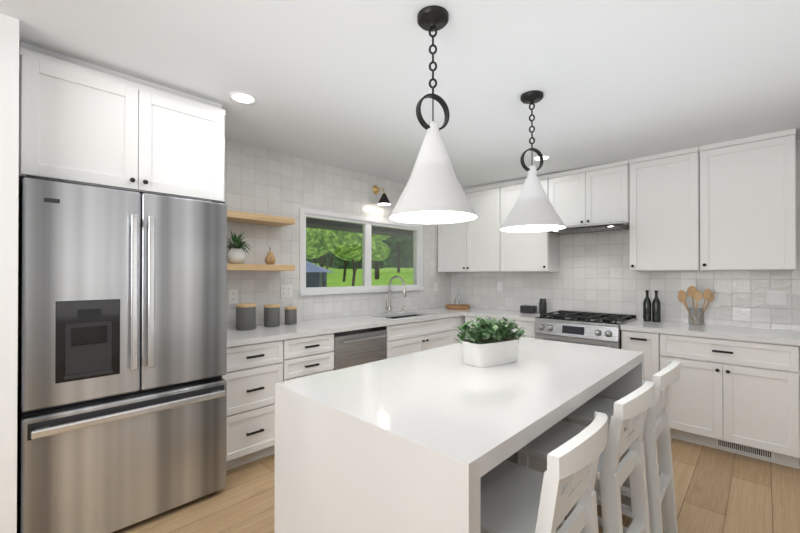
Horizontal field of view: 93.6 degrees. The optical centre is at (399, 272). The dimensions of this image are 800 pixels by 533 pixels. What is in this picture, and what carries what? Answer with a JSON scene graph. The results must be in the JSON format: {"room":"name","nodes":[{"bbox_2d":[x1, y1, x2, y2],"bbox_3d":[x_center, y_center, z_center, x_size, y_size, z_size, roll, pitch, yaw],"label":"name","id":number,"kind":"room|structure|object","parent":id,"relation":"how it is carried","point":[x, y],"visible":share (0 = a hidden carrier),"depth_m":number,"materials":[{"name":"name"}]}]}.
{"room":"kitchen","nodes":[
{"label":"kitchen","id":0,"kind":"room"},
{"bbox_2d":[0,13,18,532],"bbox_3d":[-2.019,0.119,1.886,0.875,2.495,0.133,0,0,44],"label":"wall","id":1,"kind":"structure","parent":0,"point":[9,106],"depth_m":1.61,"materials":[{"name":"paint"}]},
{"bbox_2d":[17,139,450,501],"bbox_3d":[-1.590,0.125,3.007,0.070,2.495,7.000,0,0,44],"label":"wall","id":2,"kind":"structure","parent":0,"point":[258,180],"depth_m":3.54,"materials":[{"name":"tile"}]},
{"bbox_2d":[229,289,237,303],"bbox_3d":[-1.398,0.198,3.147,0.009,0.120,0.075,0,0,44],"label":"electrical outlet plate","id":3,"kind":"object","parent":2,"relation":"attached to","point":[233,293],"depth_m":3.15,"materials":[{"name":"paint"}]},
{"bbox_2d":[227,210,294,270],"bbox_3d":[-1.271,-0.250,3.108,0.249,0.462,0.755,0,0,44],"label":"floating shelf","id":4,"kind":"object","parent":2,"relation":"attached to","point":[250,218],"visible":0.65,"depth_m":3.08,"materials":[{"name":"brown wood"}]},
{"bbox_2d":[227,230,251,263],"bbox_3d":[-1.291,-0.221,3.037,0.292,0.296,0.283,0,0,44],"label":"potted plant","id":5,"kind":"object","parent":4,"relation":"on","point":[236,254],"visible":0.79,"depth_m":3.01,"materials":[{"name":"ceramic"}]},
{"bbox_2d":[265,247,275,264],"bbox_3d":[-1.124,-0.148,3.253,0.094,0.154,0.094,0,0,44],"label":"pear","id":6,"kind":"object","parent":4,"relation":"on","point":[270,258],"visible":0.92,"depth_m":3.22,"materials":[{"name":"brown wood"}]},
{"bbox_2d":[281,285,291,297],"bbox_3d":[-1.056,0.170,3.500,0.009,0.120,0.120,0,0,44],"label":"electrical outlet plate","id":7,"kind":"object","parent":2,"relation":"attached to","point":[286,291],"depth_m":3.50,"materials":[{"name":"paint"}]},
{"bbox_2d":[299,207,423,295],"bbox_3d":[-0.357,-0.201,4.261,0.109,0.848,1.810,0,0,44],"label":"window","id":8,"kind":"structure","parent":2,"relation":"in","point":[367,223],"depth_m":4.21,"materials":[{"name":"paint"}]},
{"bbox_2d":[372,185,390,205],"bbox_3d":[-0.201,-0.889,4.240,0.215,0.237,0.152,0,0,44],"label":"lamp","id":9,"kind":"object","parent":2,"relation":"attached to","point":[384,200],"visible":1,"depth_m":4.23,"materials":[{"name":"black metal"}]},
{"bbox_2d":[0,0,799,187],"bbox_3d":[0.661,-1.109,0.832,6.600,0.060,7.000,0,0,44],"label":"ceiling","id":10,"kind":"structure","parent":0,"point":[343,84],"depth_m":2.00,"materials":[{"name":"paint"}]},
{"bbox_2d":[228,91,256,104],"bbox_3d":[-0.985,-1.097,2.355,0.169,0.009,0.169,0,0,-1],"label":"recessed light","id":11,"kind":"object","parent":10,"relation":"in","point":[244,98],"depth_m":2.35,"materials":[{"name":"paint"}]},
{"bbox_2d":[390,5,476,223],"bbox_3d":[0.138,-0.654,1.573,0.364,0.850,0.364,0,0,44],"label":"pendant lamp","id":12,"kind":"object","parent":10,"relation":"hanging from","point":[433,192],"visible":1,"depth_m":1.51,"materials":[{"name":"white metal"}]},
{"bbox_2d":[500,90,565,231],"bbox_3d":[0.798,-0.671,2.268,0.376,0.809,0.376,0,0,44],"label":"pendant lamp","id":13,"kind":"object","parent":10,"relation":"hanging from","point":[533,210],"visible":1,"depth_m":2.21,"materials":[{"name":"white metal"}]},
{"bbox_2d":[532,155,550,160],"bbox_3d":[1.321,-1.073,3.507,0.169,0.009,0.169,0,0,-1],"label":"recessed light","id":14,"kind":"object","parent":10,"relation":"in","point":[545,157],"depth_m":3.51,"materials":[{"name":"paint"}]},
{"bbox_2d":[17,437,799,532],"bbox_3d":[0.661,1.421,0.818,6.600,0.120,7.000,0,0,44],"label":"floor","id":15,"kind":"structure","parent":0,"point":[718,491],"depth_m":2.25,"materials":[{"name":"brown wood"}]},
{"bbox_2d":[18,41,224,378],"bbox_3d":[-1.691,0.124,2.316,0.723,2.490,0.936,0,0,44],"label":"tall cabinet","id":16,"kind":"object","parent":15,"relation":"on","point":[81,122],"visible":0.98,"depth_m":2.02,"materials":[{"name":"paint"}]},
{"bbox_2d":[19,175,226,532],"bbox_3d":[-1.644,0.462,2.259,0.831,1.812,0.902,0,0,44],"label":"refrigerator","id":17,"kind":"object","parent":15,"relation":"on","point":[123,364],"visible":1,"depth_m":1.94,"materials":[{"name":"metal"}]},
{"bbox_2d":[225,340,282,470],"bbox_3d":[-1.235,0.935,2.842,0.639,0.874,0.454,0,0,44],"label":"base cabinet","id":18,"kind":"object","parent":15,"relation":"on","point":[253,375],"visible":0.65,"depth_m":2.64,"materials":[{"name":"paint"}]},
{"bbox_2d":[282,333,333,381],"bbox_3d":[-0.915,0.936,3.173,0.639,0.874,0.463,0,0,44],"label":"base cabinet","id":19,"kind":"object","parent":15,"relation":"on","point":[307,356],"visible":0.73,"depth_m":2.96,"materials":[{"name":"paint"}]},
{"bbox_2d":[333,326,386,369],"bbox_3d":[-0.534,0.941,3.549,0.646,0.870,0.597,0,0,44],"label":"dishwasher","id":20,"kind":"object","parent":15,"relation":"on","point":[358,347],"visible":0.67,"depth_m":3.33,"materials":[{"name":"metal"}]},
{"bbox_2d":[386,314,454,358],"bbox_3d":[0.049,0.942,4.168,0.638,0.874,1.093,0,0,44],"label":"base cabinet","id":21,"kind":"object","parent":15,"relation":"on","point":[408,338],"visible":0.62,"depth_m":3.92,"materials":[{"name":"paint"}]},
{"bbox_2d":[227,307,478,346],"bbox_3d":[-0.222,0.482,3.904,0.626,0.040,3.387,0,0,44],"label":"countertop","id":22,"kind":"structure","parent":21,"relation":"on","point":[262,333],"depth_m":3.33,"materials":[{"name":"stone"}]},
{"bbox_2d":[235,303,255,329],"bbox_3d":[-1.255,0.355,3.057,0.158,0.204,0.158,0,0,44],"label":"canister","id":23,"kind":"object","parent":22,"relation":"on","point":[245,316],"visible":1,"depth_m":2.99,"materials":[{"name":"grey ceramic"}]},
{"bbox_2d":[264,304,279,326],"bbox_3d":[-1.102,0.365,3.229,0.134,0.186,0.134,0,0,44],"label":"medium canister","id":24,"kind":"object","parent":22,"relation":"on","point":[271,315],"visible":1,"depth_m":3.18,"materials":[{"name":"grey ceramic"}]},
{"bbox_2d":[284,306,296,324],"bbox_3d":[-0.981,0.381,3.369,0.110,0.156,0.110,0,0,44],"label":"canister","id":25,"kind":"object","parent":22,"relation":"on","point":[290,315],"visible":1,"depth_m":3.33,"materials":[{"name":"grey ceramic"}]},
{"bbox_2d":[386,276,405,312],"bbox_3d":[0.017,0.248,4.350,0.288,0.432,0.308,0,0,44],"label":"faucet","id":26,"kind":"object","parent":22,"relation":"on","point":[404,295],"visible":1,"depth_m":4.34,"materials":[{"name":"silver metal"}]},
{"bbox_2d":[388,314,420,318],"bbox_3d":[0.060,0.606,4.190,0.398,0.200,0.768,0,0,44],"label":"sink","id":27,"kind":"object","parent":22,"relation":"in","point":[403,316],"visible":0.02,"depth_m":4.45,"materials":[{"name":"metal"}]},
{"bbox_2d":[446,304,469,308],"bbox_3d":[0.759,0.445,4.948,0.316,0.045,0.316,0,0,44],"label":"tray","id":28,"kind":"object","parent":22,"relation":"on","point":[453,306],"visible":0.98,"depth_m":4.84,"materials":[{"name":"brown wood"}]},
{"bbox_2d":[454,291,461,305],"bbox_3d":[0.739,0.348,4.884,0.082,0.213,0.080,0,0,44],"label":"carafe","id":29,"kind":"object","parent":28,"relation":"on","point":[455,300],"depth_m":4.99,"materials":[{"name":"clear glass"}]},
{"bbox_2d":[274,337,643,532],"bbox_3d":[0.441,0.906,1.815,0.920,0.920,1.760,0,0,44],"label":"kitchen island","id":30,"kind":"object","parent":15,"relation":"on","point":[424,441],"visible":0.85,"depth_m":1.26,"materials":[{"name":"stone"}]},
{"bbox_2d":[454,315,526,366],"bbox_3d":[0.458,0.329,1.889,0.272,0.232,0.410,0,0,44],"label":"potted plant","id":31,"kind":"object","parent":30,"relation":"on","point":[489,343],"visible":1,"depth_m":1.82,"materials":[{"name":"ceramic"}]},
{"bbox_2d":[454,316,464,343],"bbox_3d":[0.678,0.946,4.853,0.588,0.874,0.762,0,0,44],"label":"base cabinet","id":32,"kind":"object","parent":15,"relation":"on","point":[459,320],"depth_m":4.45,"materials":[{"name":"paint"}]},
{"bbox_2d":[465,316,534,338],"bbox_3d":[1.279,0.943,4.356,0.886,0.874,0.639,0,0,44],"label":"base cabinet","id":33,"kind":"object","parent":15,"relation":"on","point":[529,329],"visible":0.12,"depth_m":3.96,"materials":[{"name":"paint"}]},
{"bbox_2d":[463,308,548,321],"bbox_3d":[1.284,0.485,4.365,0.888,0.040,0.630,0,0,44],"label":"countertop","id":34,"kind":"structure","parent":33,"relation":"on","point":[491,313],"depth_m":4.27,"materials":[{"name":"stone"}]},
{"bbox_2d":[520,305,536,312],"bbox_3d":[1.496,0.422,4.373,0.160,0.085,0.120,0,0,44],"label":"toaster","id":35,"kind":"object","parent":34,"relation":"on","point":[528,308],"visible":1,"depth_m":4.33,"materials":[{"name":"plastic"}]},
{"bbox_2d":[539,299,546,313],"bbox_3d":[1.619,0.377,4.255,0.080,0.172,0.080,0,0,44],"label":"coffee grinder","id":36,"kind":"object","parent":34,"relation":"on","point":[542,306],"visible":0.81,"depth_m":4.22,"materials":[{"name":"plastic"}]},
{"bbox_2d":[480,411,607,532],"bbox_3d":[0.394,0.899,1.213,0.472,0.932,0.427,0,0,44],"label":"bar stool","id":37,"kind":"object","parent":15,"relation":"on","point":[516,498],"visible":0.85,"depth_m":1.12,"materials":[{"name":"paint"}]},
{"bbox_2d":[534,310,635,348],"bbox_3d":[1.838,0.897,3.745,0.754,0.959,0.722,0,0,44],"label":"range","id":38,"kind":"object","parent":15,"relation":"on","point":[592,328],"visible":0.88,"depth_m":3.54,"materials":[{"name":"metal"}]},
{"bbox_2d":[518,380,654,532],"bbox_3d":[0.795,0.901,1.596,0.470,0.932,0.423,0,0,44],"label":"bar stool","id":39,"kind":"object","parent":15,"relation":"on","point":[625,443],"visible":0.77,"depth_m":1.51,"materials":[{"name":"paint"}]},
{"bbox_2d":[565,360,679,532],"bbox_3d":[1.172,0.903,1.963,0.470,0.932,0.423,0,0,44],"label":"bar stool","id":40,"kind":"object","parent":15,"relation":"on","point":[660,488],"visible":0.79,"depth_m":1.89,"materials":[{"name":"paint"}]},
{"bbox_2d":[621,330,659,381],"bbox_3d":[2.248,0.938,3.417,0.281,0.874,0.639,0,0,44],"label":"base cabinet","id":41,"kind":"object","parent":15,"relation":"on","point":[647,344],"visible":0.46,"depth_m":3.18,"materials":[{"name":"paint"}]},
{"bbox_2d":[660,333,799,468],"bbox_3d":[2.637,0.936,3.040,0.798,0.874,0.639,0,0,44],"label":"base cabinet","id":42,"kind":"object","parent":15,"relation":"on","point":[738,397],"visible":1,"depth_m":2.79,"materials":[{"name":"paint"}]},
{"bbox_2d":[620,319,799,345],"bbox_3d":[2.679,0.478,3.015,1.462,0.040,0.626,0,0,44],"label":"countertop","id":43,"kind":"structure","parent":42,"relation":"on","point":[764,335],"depth_m":2.98,"materials":[{"name":"stone"}]},
{"bbox_2d":[643,290,660,321],"bbox_3d":[2.381,0.311,3.551,0.067,0.296,0.144,0,0,-38],"label":"oil bottles","id":44,"kind":"object","parent":43,"relation":"on","point":[656,310],"visible":1,"depth_m":3.52},
{"bbox_2d":[678,286,714,325],"bbox_3d":[2.601,0.285,3.307,0.258,0.346,0.125,0,0,44],"label":"jar","id":45,"kind":"object","parent":43,"relation":"on","point":[696,316],"visible":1,"depth_m":3.27,"materials":[{"name":"brown wood"}]},
{"bbox_2d":[796,139,799,269],"bbox_3d":[3.099,0.126,3.197,6.400,2.495,0.200,0,0,44],"label":"wall","id":46,"kind":"structure","parent":0,"point":[797,203],"depth_m":2.99,"materials":[{"name":"paint"}]},
{"bbox_2d":[438,182,501,271],"bbox_3d":[0.949,-0.560,4.888,0.943,1.095,0.350,0,0,44],"label":"upper cabinet","id":47,"kind":"object","parent":46,"relation":"attached to","point":[474,245],"visible":0.79,"depth_m":4.69,"materials":[{"name":"paint"}]},
{"bbox_2d":[500,174,559,271],"bbox_3d":[1.494,-0.562,4.359,0.571,1.095,0.350,0,0,44],"label":"upper cabinet","id":48,"kind":"object","parent":46,"relation":"attached to","point":[530,251],"visible":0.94,"depth_m":4.26,"materials":[{"name":"paint"}]},
{"bbox_2d":[548,160,628,225],"bbox_3d":[1.974,-0.793,3.896,0.758,0.640,0.350,0,0,44],"label":"upper cabinet","id":49,"kind":"object","parent":46,"relation":"attached to","point":[594,194],"visible":0.88,"depth_m":3.75,"materials":[{"name":"paint"}]},
{"bbox_2d":[544,221,629,234],"bbox_3d":[1.925,-0.452,3.843,0.752,0.037,0.488,0,0,44],"label":"range hood","id":50,"kind":"object","parent":49,"relation":"attached to","point":[601,227],"visible":0.96,"depth_m":3.70,"materials":[{"name":"silver metal"}]},
{"bbox_2d":[451,230,799,330],"bbox_3d":[2.077,-0.027,4.044,3.755,1.090,0.008,0,0,44],"label":"tile backsplash","id":51,"kind":"structure","parent":46,"relation":"attached to","point":[595,274],"depth_m":3.86,"materials":[{"name":"white tile"}]},
{"bbox_2d":[497,282,501,290],"bbox_3d":[1.275,0.172,4.807,0.075,0.120,0.009,0,0,44],"label":"electrical outlet plate","id":52,"kind":"object","parent":51,"relation":"attached to","point":[499,284],"depth_m":4.81,"materials":[{"name":"paint"}]},
{"bbox_2d":[708,294,718,306],"bbox_3d":[2.791,0.244,3.338,0.075,0.120,0.009,0,0,44],"label":"electrical outlet plate","id":53,"kind":"object","parent":51,"relation":"attached to","point":[715,303],"depth_m":3.33,"materials":[{"name":"paint"}]},
{"bbox_2d":[766,290,785,305],"bbox_3d":[3.071,0.203,3.067,0.120,0.120,0.009,0,0,44],"label":"electrical outlet plate","id":54,"kind":"object","parent":51,"relation":"attached to","point":[775,297],"depth_m":3.07,"materials":[{"name":"paint"}]},
{"bbox_2d":[629,147,700,270],"bbox_3d":[2.435,-0.568,3.448,0.516,1.095,0.350,0,0,44],"label":"upper cabinet","id":55,"kind":"object","parent":46,"relation":"attached to","point":[664,208],"visible":0.96,"depth_m":3.33,"materials":[{"name":"paint"}]},
{"bbox_2d":[699,128,795,270],"bbox_3d":[2.824,-0.570,3.071,0.561,1.095,0.350,0,0,44],"label":"upper cabinet","id":56,"kind":"object","parent":46,"relation":"attached to","point":[747,203],"visible":1,"depth_m":2.95,"materials":[{"name":"paint"}]},
{"label":"outside","id":57,"kind":"structure","parent":0,"visible":0},
{"bbox_2d":[306,218,412,286],"bbox_3d":[-7.052,-7.344,44.269,74.713,19.887,95.000,0,0,44],"label":"outdoor view","id":58,"kind":"structure","parent":57,"point":[323,281],"depth_m":22.49,"materials":[{"name":"green plant"}]}
]}

